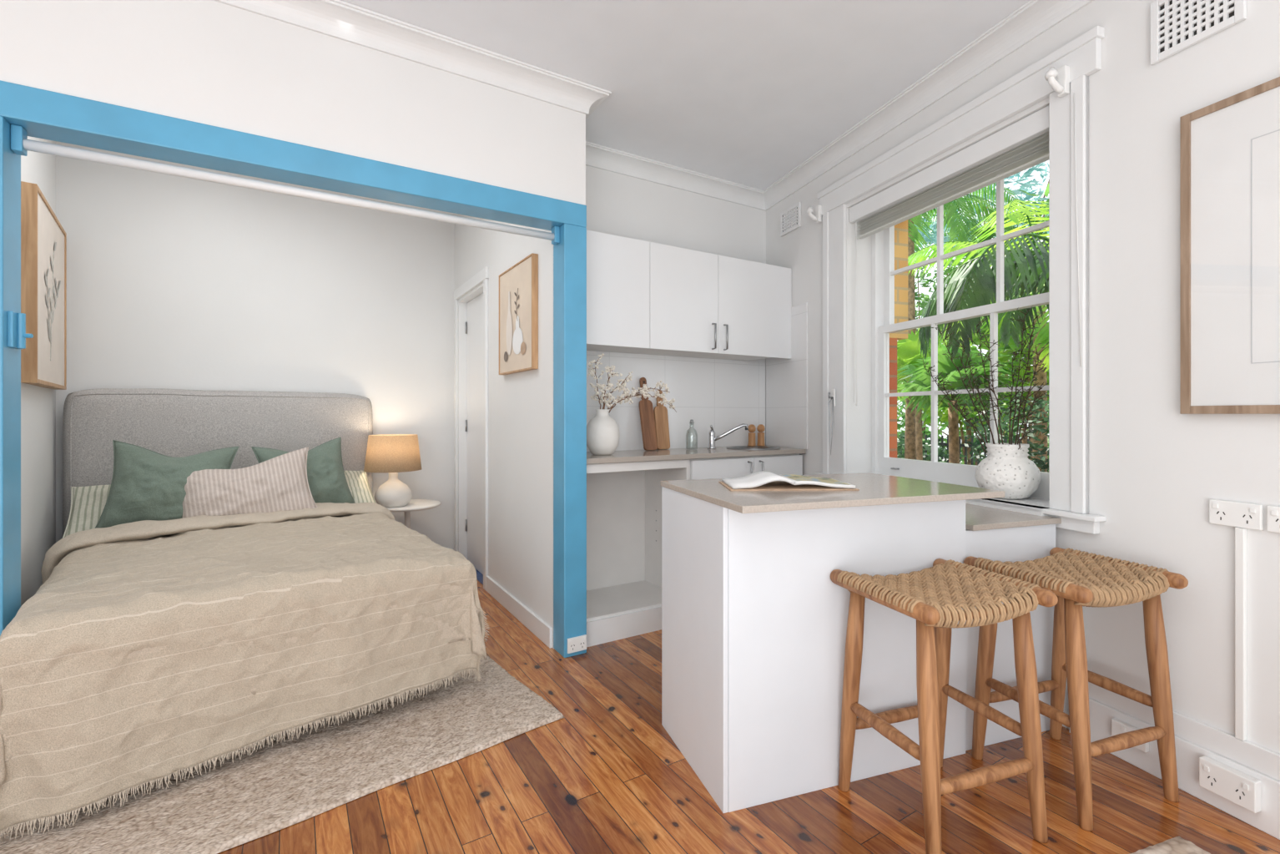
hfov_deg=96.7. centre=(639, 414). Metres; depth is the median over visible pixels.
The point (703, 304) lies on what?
upper cabinet
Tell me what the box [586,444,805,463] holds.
countertop
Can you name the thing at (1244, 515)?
power outlet
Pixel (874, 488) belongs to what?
island countertop
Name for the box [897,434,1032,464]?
metal fence
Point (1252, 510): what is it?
switch
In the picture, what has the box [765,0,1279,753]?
wall
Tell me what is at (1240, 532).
cable conduit
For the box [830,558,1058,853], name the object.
bar stool
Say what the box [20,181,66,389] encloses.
framed picture
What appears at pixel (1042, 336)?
palm tree
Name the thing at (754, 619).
kitchen island
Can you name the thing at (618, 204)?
wall
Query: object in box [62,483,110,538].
pillow
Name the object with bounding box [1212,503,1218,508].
switch
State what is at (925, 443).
shrub
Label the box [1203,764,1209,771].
switch
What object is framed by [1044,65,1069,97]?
rod bracket
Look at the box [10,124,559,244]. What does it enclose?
rail
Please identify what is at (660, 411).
cutting board
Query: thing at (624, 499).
base cabinet
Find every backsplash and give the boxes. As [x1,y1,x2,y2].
[586,350,765,451]
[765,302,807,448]
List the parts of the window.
sill, frame, sash, sash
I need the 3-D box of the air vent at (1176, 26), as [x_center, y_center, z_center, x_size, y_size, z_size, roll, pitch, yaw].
[1.682,-1.222,1.723,0.014,0.195,0.228,0,0,-19]
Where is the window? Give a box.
[814,25,1105,534]
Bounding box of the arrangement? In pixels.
[920,305,1048,455]
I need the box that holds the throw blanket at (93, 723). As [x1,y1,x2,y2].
[0,512,489,841]
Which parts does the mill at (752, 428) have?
knob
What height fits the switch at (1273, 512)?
0.014 m
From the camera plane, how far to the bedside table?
3.95 m
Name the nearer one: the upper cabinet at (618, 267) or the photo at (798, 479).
the photo at (798, 479)
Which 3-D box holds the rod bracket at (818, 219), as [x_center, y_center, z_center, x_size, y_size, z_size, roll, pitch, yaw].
[1.044,-1.210,3.419,0.094,0.100,0.039,0,0,-19]
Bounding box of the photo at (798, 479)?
[782,473,851,484]
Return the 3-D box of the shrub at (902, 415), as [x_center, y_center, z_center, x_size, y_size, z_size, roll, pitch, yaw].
[8.334,0.081,14.843,7.139,3.605,7.102,0,0,0]
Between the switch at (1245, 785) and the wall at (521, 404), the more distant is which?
the wall at (521, 404)
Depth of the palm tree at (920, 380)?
5.58 m
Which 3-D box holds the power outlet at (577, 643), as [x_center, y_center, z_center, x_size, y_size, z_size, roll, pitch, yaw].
[-0.299,1.093,2.714,0.100,0.070,0.016,0,0,-32]
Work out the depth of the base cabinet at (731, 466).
3.35 m
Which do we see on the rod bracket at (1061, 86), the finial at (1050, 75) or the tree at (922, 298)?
the finial at (1050, 75)
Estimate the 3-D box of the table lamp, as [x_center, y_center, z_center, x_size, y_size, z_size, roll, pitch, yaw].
[-1.684,0.379,3.885,0.363,0.485,0.363,0,0,0]
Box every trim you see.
[0,80,586,657]
[212,0,1093,211]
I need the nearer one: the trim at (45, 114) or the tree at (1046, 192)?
the trim at (45, 114)
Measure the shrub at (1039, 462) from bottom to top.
1.658 m
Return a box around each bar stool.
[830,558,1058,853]
[963,547,1188,831]
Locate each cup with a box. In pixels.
[806,207,813,213]
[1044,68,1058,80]
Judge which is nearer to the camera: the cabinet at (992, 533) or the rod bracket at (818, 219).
the cabinet at (992, 533)
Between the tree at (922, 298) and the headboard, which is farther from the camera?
the tree at (922, 298)
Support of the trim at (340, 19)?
attached to the wall at (1155, 469)
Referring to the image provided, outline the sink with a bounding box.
[726,445,781,449]
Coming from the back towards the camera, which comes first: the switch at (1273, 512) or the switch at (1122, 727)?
the switch at (1122, 727)
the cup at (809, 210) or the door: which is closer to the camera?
the cup at (809, 210)
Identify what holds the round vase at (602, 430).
on the countertop at (627, 456)
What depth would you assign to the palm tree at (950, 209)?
7.69 m
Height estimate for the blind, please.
1.128 m
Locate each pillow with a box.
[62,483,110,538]
[343,469,376,503]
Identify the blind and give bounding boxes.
[849,92,1081,405]
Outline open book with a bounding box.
[719,470,859,490]
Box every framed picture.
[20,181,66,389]
[498,252,538,374]
[1179,76,1279,413]
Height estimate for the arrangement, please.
0.677 m
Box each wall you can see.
[0,0,585,205]
[20,136,55,605]
[55,141,454,548]
[454,213,553,648]
[585,165,765,450]
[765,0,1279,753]
[889,219,907,457]
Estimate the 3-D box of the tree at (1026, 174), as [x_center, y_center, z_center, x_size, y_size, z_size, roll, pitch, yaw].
[6.315,-1.963,9.933,4.819,6.826,4.564,0,0,0]
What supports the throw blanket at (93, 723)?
on the duvet at (469, 621)
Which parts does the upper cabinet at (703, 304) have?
door, handle, handle, door, filler panel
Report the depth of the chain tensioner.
3.29 m
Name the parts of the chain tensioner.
chain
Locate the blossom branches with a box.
[586,352,676,412]
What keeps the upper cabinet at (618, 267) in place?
attached to the wall at (618, 204)
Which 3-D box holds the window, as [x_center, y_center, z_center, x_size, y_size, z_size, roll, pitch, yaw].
[1.492,-0.463,2.757,0.395,1.755,1.580,0,0,-19]
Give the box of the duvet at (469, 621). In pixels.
[0,502,487,786]
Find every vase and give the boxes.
[586,408,619,454]
[974,443,1041,498]
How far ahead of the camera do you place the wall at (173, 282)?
3.69 m
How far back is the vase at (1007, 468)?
2.33 m
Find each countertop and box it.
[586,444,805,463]
[660,472,1004,513]
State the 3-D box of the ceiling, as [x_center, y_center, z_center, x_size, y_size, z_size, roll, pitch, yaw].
[-0.159,-1.590,0.001,6.294,0.080,9.815,0,0,-31]
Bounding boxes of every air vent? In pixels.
[780,201,801,236]
[1150,0,1246,65]
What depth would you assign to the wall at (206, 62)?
2.12 m
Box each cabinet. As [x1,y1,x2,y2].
[586,230,650,352]
[586,458,689,646]
[623,241,791,360]
[689,453,802,479]
[965,503,1061,750]
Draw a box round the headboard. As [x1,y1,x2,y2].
[62,388,372,535]
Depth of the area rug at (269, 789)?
1.79 m
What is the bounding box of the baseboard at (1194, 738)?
[1069,681,1279,839]
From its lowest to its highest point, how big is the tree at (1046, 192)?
4.596 m
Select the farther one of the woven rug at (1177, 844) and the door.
the door
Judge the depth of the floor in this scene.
1.68 m
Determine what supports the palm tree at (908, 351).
on the ground
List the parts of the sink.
bowl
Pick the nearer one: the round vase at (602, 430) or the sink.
the round vase at (602, 430)
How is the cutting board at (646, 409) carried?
on the countertop at (627, 456)
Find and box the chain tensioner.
[828,388,835,454]
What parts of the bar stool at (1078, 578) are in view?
leg, rail, leg, woven seat, leg, rail, leg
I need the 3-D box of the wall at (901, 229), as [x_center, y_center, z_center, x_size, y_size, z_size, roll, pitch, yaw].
[2.316,-0.200,0.956,0.147,3.300,9.200,0,0,-19]
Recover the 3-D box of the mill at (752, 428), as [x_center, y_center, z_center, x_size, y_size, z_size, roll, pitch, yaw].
[0.757,0.140,3.854,0.054,0.151,0.054,0,0,-32]
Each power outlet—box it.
[567,634,586,653]
[1111,717,1148,752]
[1199,755,1260,812]
[1209,498,1263,530]
[1266,505,1279,533]
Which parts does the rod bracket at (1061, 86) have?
hook arm, plate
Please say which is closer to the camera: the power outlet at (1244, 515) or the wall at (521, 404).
the power outlet at (1244, 515)
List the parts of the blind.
pull cord, head rail, rail, hanging cord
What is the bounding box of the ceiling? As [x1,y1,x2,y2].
[337,0,1029,216]
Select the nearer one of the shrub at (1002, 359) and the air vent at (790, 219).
the air vent at (790, 219)
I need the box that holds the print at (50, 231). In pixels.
[37,192,64,385]
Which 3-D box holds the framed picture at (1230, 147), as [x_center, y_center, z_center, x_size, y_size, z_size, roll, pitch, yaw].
[1.781,-0.457,1.405,0.030,0.908,0.720,0,0,-19]
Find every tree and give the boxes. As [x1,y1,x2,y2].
[897,329,987,459]
[897,340,1029,463]
[904,182,1017,458]
[907,198,1048,472]
[913,212,978,449]
[914,161,1048,439]
[932,182,1048,459]
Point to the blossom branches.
(602, 399)
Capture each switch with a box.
[1120,725,1125,730]
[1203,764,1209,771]
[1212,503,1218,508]
[1242,782,1248,790]
[1249,507,1255,513]
[1270,509,1277,515]
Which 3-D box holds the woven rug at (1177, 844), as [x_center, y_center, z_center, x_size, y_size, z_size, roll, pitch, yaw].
[0.733,1.138,0.563,2.000,0.023,1.400,0,0,-19]
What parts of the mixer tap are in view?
spout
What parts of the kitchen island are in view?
panel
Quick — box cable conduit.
[1234,527,1246,740]
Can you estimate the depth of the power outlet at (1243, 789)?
1.61 m
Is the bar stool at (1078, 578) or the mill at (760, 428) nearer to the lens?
the bar stool at (1078, 578)
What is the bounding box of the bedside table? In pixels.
[386,498,440,528]
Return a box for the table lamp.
[363,433,421,507]
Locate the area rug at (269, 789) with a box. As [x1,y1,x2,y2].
[0,655,564,853]
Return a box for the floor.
[216,569,1279,853]
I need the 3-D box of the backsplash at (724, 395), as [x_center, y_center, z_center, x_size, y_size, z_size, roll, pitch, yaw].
[0.182,-0.080,3.623,1.660,0.590,0.008,0,0,-31]
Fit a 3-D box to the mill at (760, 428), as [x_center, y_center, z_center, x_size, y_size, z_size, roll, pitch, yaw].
[0.829,0.140,3.898,0.054,0.151,0.054,0,0,-32]
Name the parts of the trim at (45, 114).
post, post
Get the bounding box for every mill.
[747,423,755,445]
[756,423,765,445]
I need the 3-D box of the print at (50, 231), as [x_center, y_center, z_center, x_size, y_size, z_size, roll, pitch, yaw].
[-2.836,-0.555,2.716,0.040,0.804,0.814,0,0,-39]
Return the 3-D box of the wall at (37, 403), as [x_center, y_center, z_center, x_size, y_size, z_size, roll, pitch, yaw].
[-2.677,-0.200,2.407,0.100,2.700,1.690,0,0,-39]
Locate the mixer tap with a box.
[707,423,748,448]
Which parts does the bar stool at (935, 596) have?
leg, rail, leg, woven seat, leg, cross rail, rail, leg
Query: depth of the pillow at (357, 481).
3.67 m
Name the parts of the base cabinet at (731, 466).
door, handle, handle, door, filler panel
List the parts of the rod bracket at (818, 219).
hook arm, plate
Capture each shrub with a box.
[897,315,1048,465]
[897,357,1048,470]
[897,431,967,463]
[962,391,1048,472]
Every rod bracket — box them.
[806,204,821,222]
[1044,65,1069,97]
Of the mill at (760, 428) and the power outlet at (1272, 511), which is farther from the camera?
the mill at (760, 428)
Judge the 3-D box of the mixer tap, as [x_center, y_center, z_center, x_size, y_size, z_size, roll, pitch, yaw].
[0.556,0.135,3.625,0.259,0.160,0.094,0,0,-12]
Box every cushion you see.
[95,439,238,528]
[181,446,317,518]
[251,436,355,503]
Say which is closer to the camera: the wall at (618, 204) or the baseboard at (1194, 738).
the baseboard at (1194, 738)
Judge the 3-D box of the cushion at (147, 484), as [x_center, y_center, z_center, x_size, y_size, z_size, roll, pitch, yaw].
[-2.441,0.385,2.957,0.594,0.514,0.313,0,0,-39]
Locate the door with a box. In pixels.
[453,267,488,590]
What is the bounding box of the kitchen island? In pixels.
[661,486,965,812]
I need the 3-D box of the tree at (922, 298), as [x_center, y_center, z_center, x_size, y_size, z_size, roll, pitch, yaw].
[6.681,-1.701,13.483,3.038,6.305,3.122,0,0,-27]
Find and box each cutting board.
[638,377,657,450]
[653,389,670,448]
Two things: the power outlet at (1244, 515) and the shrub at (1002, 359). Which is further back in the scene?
the shrub at (1002, 359)
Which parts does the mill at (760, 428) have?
knob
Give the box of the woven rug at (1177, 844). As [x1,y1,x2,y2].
[1129,836,1210,853]
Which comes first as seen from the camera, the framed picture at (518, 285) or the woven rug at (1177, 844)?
the woven rug at (1177, 844)
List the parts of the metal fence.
rail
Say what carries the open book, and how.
on the island countertop at (874, 488)

